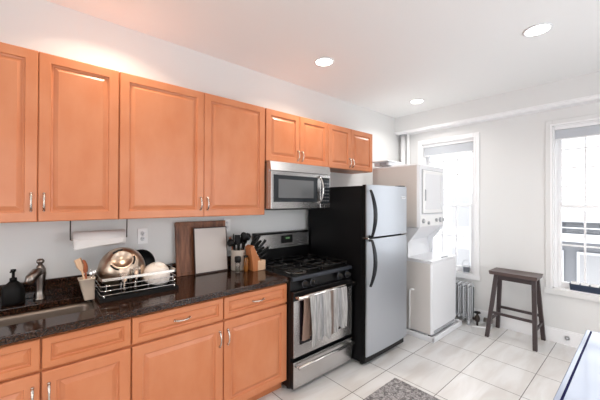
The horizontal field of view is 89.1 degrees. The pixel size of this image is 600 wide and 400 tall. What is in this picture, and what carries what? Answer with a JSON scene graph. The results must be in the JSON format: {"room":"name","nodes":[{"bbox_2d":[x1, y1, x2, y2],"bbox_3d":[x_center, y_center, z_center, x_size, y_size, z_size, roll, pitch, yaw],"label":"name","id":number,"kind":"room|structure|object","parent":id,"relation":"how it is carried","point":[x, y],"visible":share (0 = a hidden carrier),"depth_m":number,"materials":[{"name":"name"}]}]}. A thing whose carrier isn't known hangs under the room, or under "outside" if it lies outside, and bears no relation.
{"room":"kitchen","nodes":[
{"label":"kitchen","id":0,"kind":"room"},
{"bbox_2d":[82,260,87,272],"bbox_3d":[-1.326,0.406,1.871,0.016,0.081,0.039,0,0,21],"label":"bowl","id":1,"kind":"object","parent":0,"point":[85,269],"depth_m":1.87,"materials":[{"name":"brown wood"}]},
{"bbox_2d":[0,0,399,301],"bbox_3d":[-1.228,0.126,2.397,7.574,2.796,0.160,0,0,-41],"label":"wall","id":2,"kind":"structure","parent":0,"point":[44,26],"depth_m":2.34,"materials":[{"name":"white paint"}]},
{"bbox_2d":[0,42,118,222],"bbox_3d":[-1.542,-0.350,1.781,0.793,0.944,0.352,0,0,-41],"label":"upper cabinet","id":3,"kind":"object","parent":2,"relation":"attached to","point":[59,116],"visible":1,"depth_m":1.73,"materials":[{"name":"brown wood"}]},
{"bbox_2d":[70,219,126,240],"bbox_3d":[-1.336,0.193,2.035,0.326,0.136,0.040,0,0,-41],"label":"paper towel holder","id":4,"kind":"object","parent":3,"relation":"attached to","point":[126,219],"visible":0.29,"depth_m":1.93,"materials":[{"name":"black metal"}]},
{"bbox_2d":[72,229,125,250],"bbox_3d":[-1.336,0.261,2.033,0.288,0.113,0.108,0,0,-41],"label":"paper towel roll","id":5,"kind":"object","parent":4,"relation":"hanging from","point":[82,239],"visible":1,"depth_m":1.99,"materials":[{"name":"white paper"}]},
{"bbox_2d":[0,256,230,302],"bbox_3d":[-1.516,0.556,2.021,2.669,0.102,0.022,0,0,-41],"label":"backsplash","id":6,"kind":"structure","parent":2,"relation":"attached to","point":[59,285],"depth_m":1.97,"materials":[{"name":"brown stone"}]},
{"bbox_2d":[137,228,147,243],"bbox_3d":[-1.195,0.274,2.312,0.072,0.118,0.009,0,0,-41],"label":"wall outlet","id":7,"kind":"object","parent":2,"relation":"attached to","point":[142,233],"visible":1,"depth_m":2.31,"materials":[{"name":"white plastic"}]},
{"bbox_2d":[118,72,264,218],"bbox_3d":[-0.822,-0.344,2.413,1.120,0.944,0.352,0,0,-41],"label":"upper cabinet","id":8,"kind":"object","parent":2,"relation":"attached to","point":[184,152],"visible":1,"depth_m":2.21,"materials":[{"name":"brown wood"}]},
{"bbox_2d":[223,218,229,230],"bbox_3d":[-0.666,0.228,2.776,0.072,0.118,0.009,0,0,-41],"label":"wall outlet","id":9,"kind":"object","parent":2,"relation":"attached to","point":[227,221],"visible":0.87,"depth_m":2.78,"materials":[{"name":"white plastic"}]},
{"bbox_2d":[265,108,327,166],"bbox_3d":[-0.096,-0.577,3.050,0.796,0.466,0.352,0,0,-41],"label":"upper cabinet","id":10,"kind":"object","parent":2,"relation":"attached to","point":[289,138],"visible":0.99,"depth_m":2.91,"materials":[{"name":"brown wood"}]},
{"bbox_2d":[264,161,329,209],"bbox_3d":[-0.078,-0.123,2.985,0.742,0.428,0.470,0,0,-41],"label":"microwave oven","id":11,"kind":"object","parent":10,"relation":"attached to","point":[288,186],"visible":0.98,"depth_m":2.80,"materials":[{"name":"silver metal"}]},
{"bbox_2d":[328,124,371,173],"bbox_3d":[0.499,-0.572,3.572,0.785,0.466,0.352,0,0,-41],"label":"upper cabinet","id":12,"kind":"object","parent":2,"relation":"attached to","point":[349,150],"visible":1,"depth_m":3.44,"materials":[{"name":"brown wood"}]},
{"bbox_2d":[46,0,599,117],"bbox_3d":[0.017,-1.326,0.992,7.574,0.100,3.920,0,0,-41],"label":"ceiling","id":13,"kind":"structure","parent":0,"point":[387,55],"depth_m":2.41,"materials":[{"name":"white paint"}]},
{"bbox_2d":[314,57,333,66],"bbox_3d":[0.221,-1.258,2.780,0.180,0.011,0.180,0,0,-41],"label":"recessed light","id":14,"kind":"object","parent":13,"relation":"in","point":[322,61],"visible":1,"depth_m":2.76,"materials":[{"name":"white ceramic"}]},
{"bbox_2d":[409,99,424,103],"bbox_3d":[1.482,-1.248,3.860,0.180,0.011,0.180,0,0,-41],"label":"recessed light","id":15,"kind":"object","parent":13,"relation":"in","point":[415,101],"visible":1,"depth_m":3.85,"materials":[{"name":"white ceramic"}]},
{"bbox_2d":[523,23,552,36],"bbox_3d":[1.759,-1.257,2.254,0.180,0.011,0.180,0,0,-41],"label":"recessed light","id":16,"kind":"object","parent":13,"relation":"in","point":[538,29],"visible":1,"depth_m":2.24,"materials":[{"name":"white ceramic"}]},
{"bbox_2d":[257,315,576,399],"bbox_3d":[0.068,1.570,1.028,7.414,0.100,3.920,0,0,-41],"label":"floor","id":17,"kind":"structure","parent":0,"point":[464,364],"depth_m":2.73,"materials":[{"name":"tile"}]},
{"bbox_2d":[0,317,130,399],"bbox_3d":[-1.427,1.082,1.668,0.770,0.874,0.664,0,0,-41],"label":"base cabinet","id":18,"kind":"object","parent":17,"relation":"on","point":[93,362],"visible":0.99,"depth_m":1.52,"materials":[{"name":"brown wood"}]},
{"bbox_2d":[130,283,286,399],"bbox_3d":[-0.719,1.088,2.290,1.114,0.874,0.664,0,0,-41],"label":"base cabinet","id":19,"kind":"object","parent":17,"relation":"on","point":[230,347],"visible":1,"depth_m":2.03,"materials":[{"name":"brown wood"}]},
{"bbox_2d":[252,230,356,389],"bbox_3d":[0.014,0.928,2.864,0.735,1.205,0.761,0,0,-41],"label":"gas range","id":20,"kind":"object","parent":17,"relation":"on","point":[308,275],"visible":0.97,"depth_m":2.65,"materials":[{"name":"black metal"}]},
{"bbox_2d":[265,257,348,279],"bbox_3d":[0.011,0.627,2.867,0.730,0.017,0.585,0,0,-41],"label":"cooktop","id":21,"kind":"object","parent":20,"relation":"in","point":[340,267],"depth_m":2.75,"materials":[{"name":"black metal"}]},
{"bbox_2d":[302,284,347,348],"bbox_3d":[0.223,0.965,2.559,0.483,0.428,0.088,0,0,-41],"label":"dish towel","id":22,"kind":"object","parent":20,"relation":"hanging from","point":[325,312],"visible":0.99,"depth_m":2.51,"materials":[{"name":"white fabric"}]},
{"bbox_2d":[308,185,406,363],"bbox_3d":[0.633,0.693,3.254,0.701,1.685,0.881,0,0,-41],"label":"refrigerator","id":23,"kind":"object","parent":17,"relation":"on","point":[362,226],"visible":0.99,"depth_m":2.94,"materials":[{"name":"black"}]},
{"bbox_2d":[363,378,439,399],"bbox_3d":[0.514,1.522,1.885,1.415,0.008,0.700,0,0,-41],"label":"rug","id":24,"kind":"object","parent":17,"relation":"on","point":[395,389],"visible":1,"depth_m":2.39,"materials":[{"name":"grey fabric"}]},
{"bbox_2d":[399,133,409,164],"bbox_3d":[1.588,0.275,4.600,0.115,2.540,0.180,0,0,-41],"label":"riser pipe","id":25,"kind":"object","parent":17,"relation":"on","point":[403,137],"visible":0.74,"depth_m":4.60,"materials":[{"name":"white metal"}]},
{"bbox_2d":[406,319,461,342],"bbox_3d":[1.458,1.512,3.800,0.760,0.057,0.785,0,0,-41],"label":"drip tray","id":26,"kind":"object","parent":17,"relation":"on","point":[440,334],"visible":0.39,"depth_m":3.44,"materials":[{"name":"white plastic"}]},
{"bbox_2d":[409,288,413,328],"bbox_3d":[1.277,1.265,3.494,0.019,0.509,0.063,0,0,-41],"label":"drain pipe","id":27,"kind":"object","parent":26,"relation":"on","point":[410,289],"visible":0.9,"depth_m":3.50,"materials":[{"name":"white plastic"}]},
{"bbox_2d":[373,164,455,335],"bbox_3d":[1.425,0.543,3.839,0.630,1.907,0.788,0,0,-41],"label":"dryer","id":28,"kind":"object","parent":26,"relation":"on","point":[432,275],"visible":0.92,"depth_m":3.54,"materials":[{"name":"white metal"}]},
{"bbox_2d":[406,252,455,335],"bbox_3d":[1.460,1.083,3.795,0.629,0.825,0.678,0,0,-41],"label":"washer","id":29,"kind":"object","parent":28,"relation":"in","point":[432,275],"depth_m":3.48,"materials":[{"name":"white metal"}]},
{"bbox_2d":[456,280,474,324],"bbox_3d":[1.995,1.292,3.979,0.184,0.504,0.529,0,0,-41],"label":"radiator","id":30,"kind":"object","parent":17,"relation":"on","point":[464,290],"visible":0.49,"depth_m":3.85,"materials":[{"name":"silver metal"}]},
{"bbox_2d":[472,311,480,325],"bbox_3d":[2.179,1.458,3.753,0.076,0.170,0.089,0,0,-41],"label":"radiator valve","id":31,"kind":"object","parent":17,"relation":"on","point":[476,318],"visible":1,"depth_m":3.73,"materials":[{"name":"brown metal"}]},
{"bbox_2d":[485,267,545,351],"bbox_3d":[2.400,1.171,3.401,0.412,0.742,0.477,0,0,-41],"label":"wooden stool","id":32,"kind":"object","parent":17,"relation":"on","point":[524,277],"visible":1,"depth_m":3.33,"materials":[{"name":"brown wood"}]},
{"bbox_2d":[553,330,599,399],"bbox_3d":[1.433,1.149,1.004,1.530,0.751,0.862,0,0,-41],"label":"table","id":33,"kind":"object","parent":17,"relation":"on","point":[581,381],"visible":1,"depth_m":1.35,"materials":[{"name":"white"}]},
{"bbox_3d":[-2.013,1.078,1.154,0.786,0.874,0.664,0,0,-41],"label":"base cabinet","id":34,"kind":"object","parent":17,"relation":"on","visible":0},
{"bbox_2d":[0,256,288,345],"bbox_3d":[-1.308,0.575,1.783,2.669,0.141,0.654,0,0,-41],"label":"countertop","id":35,"kind":"structure","parent":34,"relation":"on","point":[61,291],"depth_m":1.87,"materials":[{"name":"brown stone"}]},
{"bbox_2d":[1,269,24,305],"bbox_3d":[-1.675,0.504,1.778,0.102,0.202,0.082,0,0,-41],"label":"soap dispenser","id":36,"kind":"object","parent":35,"relation":"on","point":[13,292],"visible":1,"depth_m":1.75,"materials":[{"name":"black plastic"}]},
{"bbox_2d":[1,281,24,305],"bbox_3d":[-1.675,0.539,1.777,0.102,0.133,0.082,0,0,-41],"label":"bottle","id":37,"kind":"object","parent":36,"relation":"on","point":[12,293],"depth_m":1.75,"materials":[{"name":"black plastic"}]},
{"bbox_2d":[24,259,46,300],"bbox_3d":[-1.583,0.482,1.823,0.063,0.248,0.138,0,0,-8],"label":"kitchen faucet","id":38,"kind":"object","parent":35,"relation":"on","point":[37,275],"visible":1,"depth_m":1.84,"materials":[{"name":"silver metal"}]},
{"bbox_2d":[0,302,93,326],"bbox_3d":[-1.593,0.732,1.512,0.977,0.173,0.347,0,0,-41],"label":"sink","id":39,"kind":"object","parent":35,"relation":"in","point":[8,320],"visible":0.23,"depth_m":1.79,"materials":[{"name":"silver metal"}]},
{"bbox_2d":[77,276,94,300],"bbox_3d":[-1.303,0.540,1.857,0.084,0.132,0.082,0,0,-41],"label":"utensil cup","id":40,"kind":"object","parent":35,"relation":"on","point":[87,286],"visible":0.86,"depth_m":1.84,"materials":[{"name":"beige ceramic"}]},
{"bbox_2d":[74,258,84,278],"bbox_3d":[-1.324,0.471,1.848,0.020,0.242,0.084,0,0,44],"label":"spatula","id":41,"kind":"object","parent":40,"relation":"in","point":[79,264],"visible":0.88,"depth_m":1.84,"materials":[{"name":"brown wood"}]},
{"bbox_2d":[82,260,87,278],"bbox_3d":[-1.321,0.479,1.869,0.038,0.226,0.025,0,0,-41],"label":"wooden spoon","id":42,"kind":"object","parent":40,"relation":"in","point":[85,268],"visible":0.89,"depth_m":1.87,"materials":[{"name":"brown wood"}]},
{"bbox_2d":[95,262,178,303],"bbox_3d":[-1.112,0.539,2.058,0.455,0.137,0.342,0,0,-41],"label":"dish rack","id":43,"kind":"object","parent":35,"relation":"on","point":[103,293],"visible":0.68,"depth_m":1.96,"materials":[{"name":"black"}]},
{"bbox_2d":[97,247,145,287],"bbox_3d":[-1.170,0.442,2.014,0.276,0.254,0.229,0,0,-41],"label":"mixing bowl","id":44,"kind":"object","parent":43,"relation":"in","point":[116,261],"visible":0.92,"depth_m":1.94,"materials":[{"name":"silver metal"}]},
{"bbox_2d":[119,272,129,291],"bbox_3d":[-1.094,0.510,1.897,0.058,0.110,0.058,0,0,-41],"label":"drinking glass","id":45,"kind":"object","parent":43,"relation":"in","point":[122,281],"visible":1,"depth_m":1.88,"materials":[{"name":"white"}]},
{"bbox_2d":[95,272,175,297],"bbox_3d":[-1.113,0.552,2.058,0.441,0.098,0.326,0,0,-41],"label":"wire basket","id":46,"kind":"object","parent":43,"relation":"on","point":[103,291],"depth_m":1.98,"materials":[{"name":"silver metal"}]},
{"bbox_2d":[132,267,140,289],"bbox_3d":[-1.043,0.498,1.942,0.054,0.135,0.054,0,0,-41],"label":"drinking glass","id":47,"kind":"object","parent":43,"relation":"in","point":[135,270],"visible":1,"depth_m":1.92,"materials":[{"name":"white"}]},
{"bbox_2d":[95,279,178,303],"bbox_3d":[-1.112,0.595,2.058,0.455,0.025,0.342,0,0,-41],"label":"drip tray","id":48,"kind":"object","parent":43,"relation":"on","point":[114,295],"depth_m":1.98,"materials":[{"name":"black"}]},
{"bbox_2d":[136,249,154,265],"bbox_3d":[-1.154,0.457,2.204,0.059,0.198,0.200,0,0,42],"label":"lid","id":49,"kind":"object","parent":43,"relation":"in","point":[148,257],"visible":0.2,"depth_m":2.25,"materials":[{"name":"black metal"}]},
{"bbox_2d":[142,262,169,285],"bbox_3d":[-1.000,0.505,2.113,0.186,0.151,0.179,0,0,-41],"label":"bowl","id":50,"kind":"object","parent":43,"relation":"in","point":[155,266],"visible":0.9,"depth_m":2.06,"materials":[{"name":"beige ceramic"}]},
{"bbox_2d":[175,220,224,276],"bbox_3d":[-0.828,0.397,2.577,0.439,0.432,0.062,0,0,-41],"label":"cutting board","id":51,"kind":"object","parent":35,"relation":"on","point":[184,246],"visible":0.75,"depth_m":2.48,"materials":[{"name":"brown wood"}]},
{"bbox_2d":[193,226,227,274],"bbox_3d":[-0.754,0.421,2.582,0.294,0.384,0.054,0,0,-41],"label":"cutting board","id":52,"kind":"object","parent":35,"relation":"on","point":[210,243],"visible":1,"depth_m":2.57,"materials":[{"name":"beige plastic"}]},
{"bbox_2d":[234,256,240,272],"bbox_3d":[-0.527,0.544,2.578,0.056,0.137,0.056,0,0,-41],"label":"pepper grinder","id":53,"kind":"object","parent":35,"relation":"on","point":[237,258],"visible":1,"depth_m":2.56,"materials":[{"name":"clear glass"}]},
{"bbox_2d":[235,263,239,272],"bbox_3d":[-0.527,0.571,2.578,0.042,0.084,0.042,0,0,-41],"label":"jar","id":54,"kind":"object","parent":53,"relation":"on","point":[237,265],"depth_m":2.56,"materials":[{"name":"clear glass"}]},
{"bbox_2d":[231,248,245,270],"bbox_3d":[-0.543,0.525,2.690,0.136,0.177,0.136,0,0,-41],"label":"utensil crock","id":55,"kind":"object","parent":35,"relation":"on","point":[236,252],"visible":0.51,"depth_m":2.64,"materials":[{"name":"beige ceramic"}]},
{"bbox_2d":[227,238,234,249],"bbox_3d":[-0.584,0.465,2.631,0.098,0.268,0.068,0,0,-22],"label":"utensil","id":56,"kind":"object","parent":55,"relation":"in","point":[230,242],"visible":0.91,"depth_m":2.60,"materials":[{"name":"black plastic"}]},
{"bbox_2d":[235,235,239,249],"bbox_3d":[-0.537,0.450,2.653,0.054,0.297,0.045,0,0,18],"label":"utensil","id":57,"kind":"object","parent":55,"relation":"in","point":[237,237],"visible":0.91,"depth_m":2.63,"materials":[{"name":"black plastic"}]},
{"bbox_2d":[240,232,246,249],"bbox_3d":[-0.499,0.440,2.671,0.067,0.318,0.023,0,0,6],"label":"utensil","id":58,"kind":"object","parent":55,"relation":"in","point":[243,235],"visible":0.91,"depth_m":2.67,"materials":[{"name":"black plastic"}]},
{"bbox_2d":[243,233,250,249],"bbox_3d":[-0.477,0.446,2.704,0.093,0.308,0.064,0,0,-41],"label":"utensil","id":59,"kind":"object","parent":55,"relation":"in","point":[248,234],"visible":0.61,"depth_m":2.70,"materials":[{"name":"black plastic"}]},
{"bbox_2d":[244,255,247,271],"bbox_3d":[-0.465,0.545,2.623,0.040,0.135,0.040,0,0,-41],"label":"jar","id":60,"kind":"object","parent":35,"relation":"on","point":[245,256],"visible":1,"depth_m":2.61,"materials":[{"name":"brown glass"}]},
{"bbox_2d":[245,245,264,270],"bbox_3d":[-0.395,0.502,2.674,0.153,0.223,0.104,0,0,-41],"label":"knife block","id":61,"kind":"object","parent":35,"relation":"on","point":[254,263],"visible":0.94,"depth_m":2.63,"materials":[{"name":"brown wood"}]},
{"bbox_2d":[253,235,260,246],"bbox_3d":[-0.376,0.359,2.651,0.073,0.109,0.018,0,0,-29],"label":"kitchen knife","id":62,"kind":"object","parent":61,"relation":"in","point":[259,236],"visible":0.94,"depth_m":2.65,"materials":[{"name":"black plastic"}]},
{"bbox_2d":[256,239,265,251],"bbox_3d":[-0.343,0.405,2.678,0.104,0.112,0.018,0,0,-33],"label":"kitchen knife","id":63,"kind":"object","parent":61,"relation":"in","point":[264,240],"visible":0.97,"depth_m":2.67,"materials":[{"name":"black plastic"}]},
{"bbox_2d":[258,246,268,255],"bbox_3d":[-0.326,0.452,2.694,0.120,0.084,0.018,0,0,-34],"label":"kitchen knife","id":64,"kind":"object","parent":61,"relation":"in","point":[267,247],"visible":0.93,"depth_m":2.69,"materials":[{"name":"black plastic"}]},
{"bbox_2d":[400,102,599,334],"bbox_3d":[2.799,0.145,3.428,0.160,2.796,3.600,0,0,-41],"label":"wall","id":65,"kind":"structure","parent":0,"point":[512,149],"depth_m":3.59,"materials":[{"name":"white paint"}]},
{"bbox_2d":[418,132,480,280],"bbox_3d":[2.072,0.081,4.239,0.184,1.899,0.847,0,0,-41],"label":"window","id":66,"kind":"structure","parent":65,"relation":"in","point":[474,274],"depth_m":4.00,"materials":[{"name":"white paint"}]},
{"bbox_2d":[424,139,472,156],"bbox_3d":[2.044,-0.712,4.217,0.045,0.163,0.671,0,0,-41],"label":"roller blind","id":67,"kind":"object","parent":66,"relation":"attached to","point":[463,146],"visible":0.87,"depth_m":4.19,"materials":[{"name":"white fabric"}]},
{"bbox_2d":[462,260,469,272],"bbox_3d":[2.184,0.867,4.001,0.096,0.167,0.100,0,0,-41],"label":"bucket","id":68,"kind":"object","parent":66,"relation":"on","point":[466,268],"visible":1,"depth_m":3.97,"materials":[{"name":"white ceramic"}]},
{"bbox_2d":[395,71,599,131],"bbox_3d":[2.689,-1.127,3.335,0.144,0.254,3.600,0,0,-41],"label":"beam","id":69,"kind":"structure","parent":65,"relation":"attached to","point":[587,84],"depth_m":3.53,"materials":[{"name":"white paint"}]},
{"bbox_2d":[395,94,599,136],"bbox_3d":[2.684,-1.010,3.331,0.154,0.040,3.600,0,0,-41],"label":"trim soffit molding","id":70,"kind":"structure","parent":65,"relation":"attached to","point":[593,98],"depth_m":3.55,"materials":[{"name":"white paint"}]},
{"bbox_2d":[457,308,583,347],"bbox_3d":[2.729,1.466,3.362,0.016,0.152,3.600,0,0,-41],"label":"baseboard","id":71,"kind":"structure","parent":65,"relation":"attached to","point":[553,334],"depth_m":3.41,"materials":[{"name":"white paint"}]},
{"bbox_2d":[544,113,599,302],"bbox_3d":[3.050,0.077,3.123,0.184,1.899,0.838,0,0,-41],"label":"window","id":72,"kind":"structure","parent":65,"relation":"in","point":[554,149],"depth_m":3.33,"materials":[{"name":"white paint"}]},
{"bbox_2d":[554,121,599,140],"bbox_3d":[3.023,-0.726,3.101,0.045,0.143,0.662,0,0,-41],"label":"roller blind","id":73,"kind":"object","parent":72,"relation":"attached to","point":[590,129],"visible":1,"depth_m":3.20,"materials":[{"name":"white fabric"}]},
{"bbox_2d":[569,282,599,294],"bbox_3d":[3.055,0.916,3.041,0.074,0.066,0.551,0,0,-41],"label":"seedling tray","id":74,"kind":"object","parent":72,"relation":"on","point":[588,289],"visible":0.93,"depth_m":3.13,"materials":[{"name":"blue plastic"}]},
{"label":"outside","id":75,"kind":"structure","parent":0,"visible":0},
{"bbox_3d":[14.723,6.756,16.259,33.600,0.200,40.000,0,0,-41],"label":"ground","id":76,"kind":"structure","parent":75,"visible":0},
{"bbox_2d":[433,191,471,266],"bbox_3d":[4.659,3.182,17.553,7.070,6.900,12.800,0,0,-41],"label":"apartment block","id":77,"kind":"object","parent":76,"relation":"on","point":[463,213],"visible":0.08,"depth_m":11.03,"materials":[{"name":"grey paint"}]},
{"bbox_2d":[562,196,599,284],"bbox_3d":[9.684,3.262,8.160,6.500,6.660,7.050,0,0,-41],"label":"house","id":78,"kind":"structure","parent":76,"relation":"on","point":[572,219],"depth_m":7.73,"materials":[{"name":"grey"}]},
{"bbox_3d":[1.330,-0.419,3.897,0.430,0.016,0.360,0,0,-41],"label":"tray","id":79,"kind":"object","parent":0,"visible":0},
{"bbox_2d":[372,160,404,166],"bbox_3d":[1.131,-0.456,3.919,0.400,0.055,0.255,0,0,-41],"label":"storage box","id":80,"kind":"object","parent":79,"relation":"on","point":[385,162],"visible":0.84,"depth_m":3.83,"materials":[{"name":"white plastic"}]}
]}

